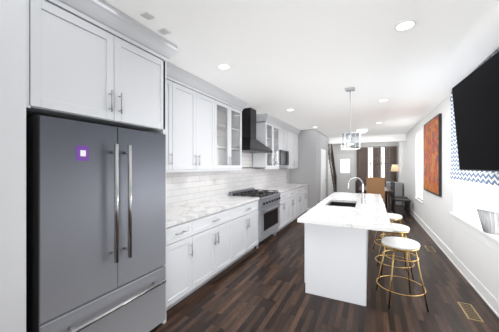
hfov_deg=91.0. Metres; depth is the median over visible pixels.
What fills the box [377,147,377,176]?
curtain
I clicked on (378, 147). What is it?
curtain
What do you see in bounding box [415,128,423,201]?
window
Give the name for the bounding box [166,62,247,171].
upper cabinet
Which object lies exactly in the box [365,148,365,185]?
curtain
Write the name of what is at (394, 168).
table lamp
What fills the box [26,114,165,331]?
fridge
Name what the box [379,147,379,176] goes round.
curtain
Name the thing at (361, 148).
curtain
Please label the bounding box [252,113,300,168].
upper cabinet
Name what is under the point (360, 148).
curtain
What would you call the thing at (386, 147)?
curtain
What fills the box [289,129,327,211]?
wall
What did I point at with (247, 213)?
base cabinet
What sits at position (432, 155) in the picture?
canvas art
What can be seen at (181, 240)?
base cabinet
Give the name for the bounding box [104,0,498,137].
ceiling
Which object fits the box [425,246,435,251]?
floor vent
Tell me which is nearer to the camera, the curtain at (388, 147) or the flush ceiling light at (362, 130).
the flush ceiling light at (362, 130)
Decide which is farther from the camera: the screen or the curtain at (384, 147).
the curtain at (384, 147)
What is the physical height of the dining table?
0.760 m
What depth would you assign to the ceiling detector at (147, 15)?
1.90 m
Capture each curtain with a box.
[358,149,358,192]
[360,148,360,185]
[361,148,362,185]
[363,148,363,183]
[364,148,364,185]
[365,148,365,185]
[373,147,373,176]
[374,147,374,176]
[375,147,375,176]
[376,147,376,176]
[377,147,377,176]
[378,147,378,176]
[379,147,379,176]
[380,147,380,176]
[384,147,384,177]
[385,147,385,186]
[386,147,387,180]
[388,147,388,180]
[389,147,390,180]
[392,147,393,180]
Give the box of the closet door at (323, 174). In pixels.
[321,149,326,200]
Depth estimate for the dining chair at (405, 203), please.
8.15 m
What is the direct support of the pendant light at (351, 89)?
hanging from the ceiling
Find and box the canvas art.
[424,113,441,195]
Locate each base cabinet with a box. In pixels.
[166,220,197,310]
[198,208,237,287]
[238,200,257,259]
[269,191,290,233]
[291,191,294,221]
[295,187,302,218]
[303,187,306,213]
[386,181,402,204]
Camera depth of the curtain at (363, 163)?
12.11 m
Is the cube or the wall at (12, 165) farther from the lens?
the cube
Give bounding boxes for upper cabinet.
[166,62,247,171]
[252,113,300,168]
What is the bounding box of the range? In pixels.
[229,187,281,248]
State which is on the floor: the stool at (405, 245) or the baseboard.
the stool at (405, 245)
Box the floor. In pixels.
[150,198,498,331]
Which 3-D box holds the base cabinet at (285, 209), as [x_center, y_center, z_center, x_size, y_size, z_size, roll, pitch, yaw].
[0.504,1.052,5.824,0.638,0.896,0.765,0,0,26]
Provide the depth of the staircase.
11.11 m
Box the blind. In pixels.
[450,47,498,185]
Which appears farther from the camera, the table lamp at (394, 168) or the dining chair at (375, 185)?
the table lamp at (394, 168)
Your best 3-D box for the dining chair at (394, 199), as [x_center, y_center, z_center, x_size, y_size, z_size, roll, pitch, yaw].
[4.679,1.000,7.561,0.460,1.000,0.460,0,0,26]
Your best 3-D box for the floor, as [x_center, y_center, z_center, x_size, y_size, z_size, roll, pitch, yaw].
[2.276,1.560,5.734,4.500,0.120,15.900,0,0,26]
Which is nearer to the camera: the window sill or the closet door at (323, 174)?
the window sill
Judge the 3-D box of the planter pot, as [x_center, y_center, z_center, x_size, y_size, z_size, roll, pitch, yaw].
[2.653,0.592,2.629,0.334,0.254,0.334,0,0,26]
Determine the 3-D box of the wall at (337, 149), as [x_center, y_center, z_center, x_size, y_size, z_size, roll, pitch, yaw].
[5.475,0.165,12.519,4.150,2.670,0.300,0,0,26]
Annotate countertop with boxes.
[166,196,257,227]
[259,183,306,194]
[297,192,392,231]
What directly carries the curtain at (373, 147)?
hanging from the curtain rod
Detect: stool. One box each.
[373,213,403,257]
[375,223,414,280]
[376,237,428,311]
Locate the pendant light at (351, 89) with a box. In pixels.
[345,87,354,131]
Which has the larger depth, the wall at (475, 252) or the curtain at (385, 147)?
the curtain at (385, 147)
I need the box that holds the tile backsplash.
[166,152,287,207]
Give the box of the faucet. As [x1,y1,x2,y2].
[347,177,364,203]
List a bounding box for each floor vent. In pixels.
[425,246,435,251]
[457,302,483,322]
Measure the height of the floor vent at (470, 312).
0.006 m
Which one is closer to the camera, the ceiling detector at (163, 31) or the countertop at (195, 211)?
the ceiling detector at (163, 31)
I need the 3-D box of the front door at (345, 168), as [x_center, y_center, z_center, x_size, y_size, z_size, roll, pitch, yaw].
[4.900,0.445,12.575,0.830,2.110,0.103,0,0,26]
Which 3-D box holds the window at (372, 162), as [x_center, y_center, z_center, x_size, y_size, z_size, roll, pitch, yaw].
[6.308,-0.100,12.287,1.850,2.000,0.001,0,0,26]
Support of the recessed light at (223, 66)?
in the ceiling
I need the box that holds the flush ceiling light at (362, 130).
[357,129,366,132]
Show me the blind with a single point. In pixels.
(483, 177)
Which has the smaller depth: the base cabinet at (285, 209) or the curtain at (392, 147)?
the base cabinet at (285, 209)
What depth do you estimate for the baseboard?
3.32 m
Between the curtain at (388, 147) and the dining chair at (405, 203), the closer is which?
the dining chair at (405, 203)
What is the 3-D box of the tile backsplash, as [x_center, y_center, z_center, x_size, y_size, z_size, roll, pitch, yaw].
[-0.065,-0.015,5.393,0.002,1.170,6.140,0,0,26]
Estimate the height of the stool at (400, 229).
0.666 m
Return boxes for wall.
[0,0,25,331]
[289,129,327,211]
[329,142,397,192]
[398,93,453,250]
[452,216,498,300]
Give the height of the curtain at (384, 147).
2.380 m
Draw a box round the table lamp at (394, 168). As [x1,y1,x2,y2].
[391,165,398,181]
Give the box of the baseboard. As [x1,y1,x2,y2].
[403,202,498,317]
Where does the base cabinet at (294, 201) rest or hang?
on the floor
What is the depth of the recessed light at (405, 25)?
2.04 m
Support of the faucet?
on the island countertop at (371, 215)
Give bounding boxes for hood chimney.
[242,108,272,152]
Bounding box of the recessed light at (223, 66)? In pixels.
[217,64,229,69]
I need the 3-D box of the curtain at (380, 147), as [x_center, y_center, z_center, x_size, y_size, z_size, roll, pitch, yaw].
[6.306,0.290,11.798,0.022,2.380,0.040,0,0,26]
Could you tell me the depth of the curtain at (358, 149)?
12.26 m
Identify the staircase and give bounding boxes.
[328,139,336,195]
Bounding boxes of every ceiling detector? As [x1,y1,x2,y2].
[140,12,154,19]
[158,28,170,34]
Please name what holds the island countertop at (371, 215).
on the kitchen island
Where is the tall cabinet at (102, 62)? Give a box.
[26,0,177,323]
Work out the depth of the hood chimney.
4.93 m
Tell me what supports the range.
on the floor
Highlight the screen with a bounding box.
[452,51,498,171]
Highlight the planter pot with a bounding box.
[476,207,498,234]
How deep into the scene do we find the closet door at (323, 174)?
8.84 m
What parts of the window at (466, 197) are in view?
window frame glow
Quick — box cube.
[341,132,359,149]
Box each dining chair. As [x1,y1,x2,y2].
[366,177,384,204]
[390,180,407,211]
[392,182,410,215]
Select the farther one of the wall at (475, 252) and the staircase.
the staircase
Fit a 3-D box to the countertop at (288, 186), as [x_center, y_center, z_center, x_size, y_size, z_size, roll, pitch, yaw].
[0.966,0.585,6.738,0.660,0.040,2.814,0,0,26]
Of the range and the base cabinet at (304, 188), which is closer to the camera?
the range
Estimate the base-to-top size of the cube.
0.250 m
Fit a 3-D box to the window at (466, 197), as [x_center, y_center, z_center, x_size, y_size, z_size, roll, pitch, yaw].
[2.884,-0.190,2.894,0.300,2.220,2.240,0,0,26]
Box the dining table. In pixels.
[358,186,392,212]
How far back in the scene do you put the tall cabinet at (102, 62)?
1.75 m
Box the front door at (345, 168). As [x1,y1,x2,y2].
[337,154,353,192]
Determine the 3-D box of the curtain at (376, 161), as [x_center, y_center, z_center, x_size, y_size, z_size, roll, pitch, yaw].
[6.149,0.290,11.875,0.022,2.380,0.040,0,0,26]
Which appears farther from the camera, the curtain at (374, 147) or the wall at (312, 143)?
the curtain at (374, 147)
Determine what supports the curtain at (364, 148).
hanging from the curtain rod
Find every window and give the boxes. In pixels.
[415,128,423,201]
[454,179,498,214]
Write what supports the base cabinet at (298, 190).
on the floor
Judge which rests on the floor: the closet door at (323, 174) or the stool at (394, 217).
the stool at (394, 217)
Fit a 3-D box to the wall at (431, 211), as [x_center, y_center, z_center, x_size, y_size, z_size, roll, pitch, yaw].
[3.824,0.165,4.805,0.300,2.670,15.000,0,0,26]
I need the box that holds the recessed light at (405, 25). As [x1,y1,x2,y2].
[394,20,415,30]
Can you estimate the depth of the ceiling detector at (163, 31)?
2.11 m
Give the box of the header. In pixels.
[328,134,405,143]
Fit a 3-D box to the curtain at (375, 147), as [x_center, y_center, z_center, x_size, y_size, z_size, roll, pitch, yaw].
[6.109,0.290,11.895,0.022,2.380,0.040,0,0,26]
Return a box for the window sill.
[449,212,498,243]
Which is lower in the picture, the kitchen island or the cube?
the kitchen island
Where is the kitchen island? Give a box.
[305,200,367,305]
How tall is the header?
0.250 m
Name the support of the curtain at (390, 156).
hanging from the curtain rod
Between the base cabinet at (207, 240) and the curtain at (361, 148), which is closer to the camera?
the base cabinet at (207, 240)

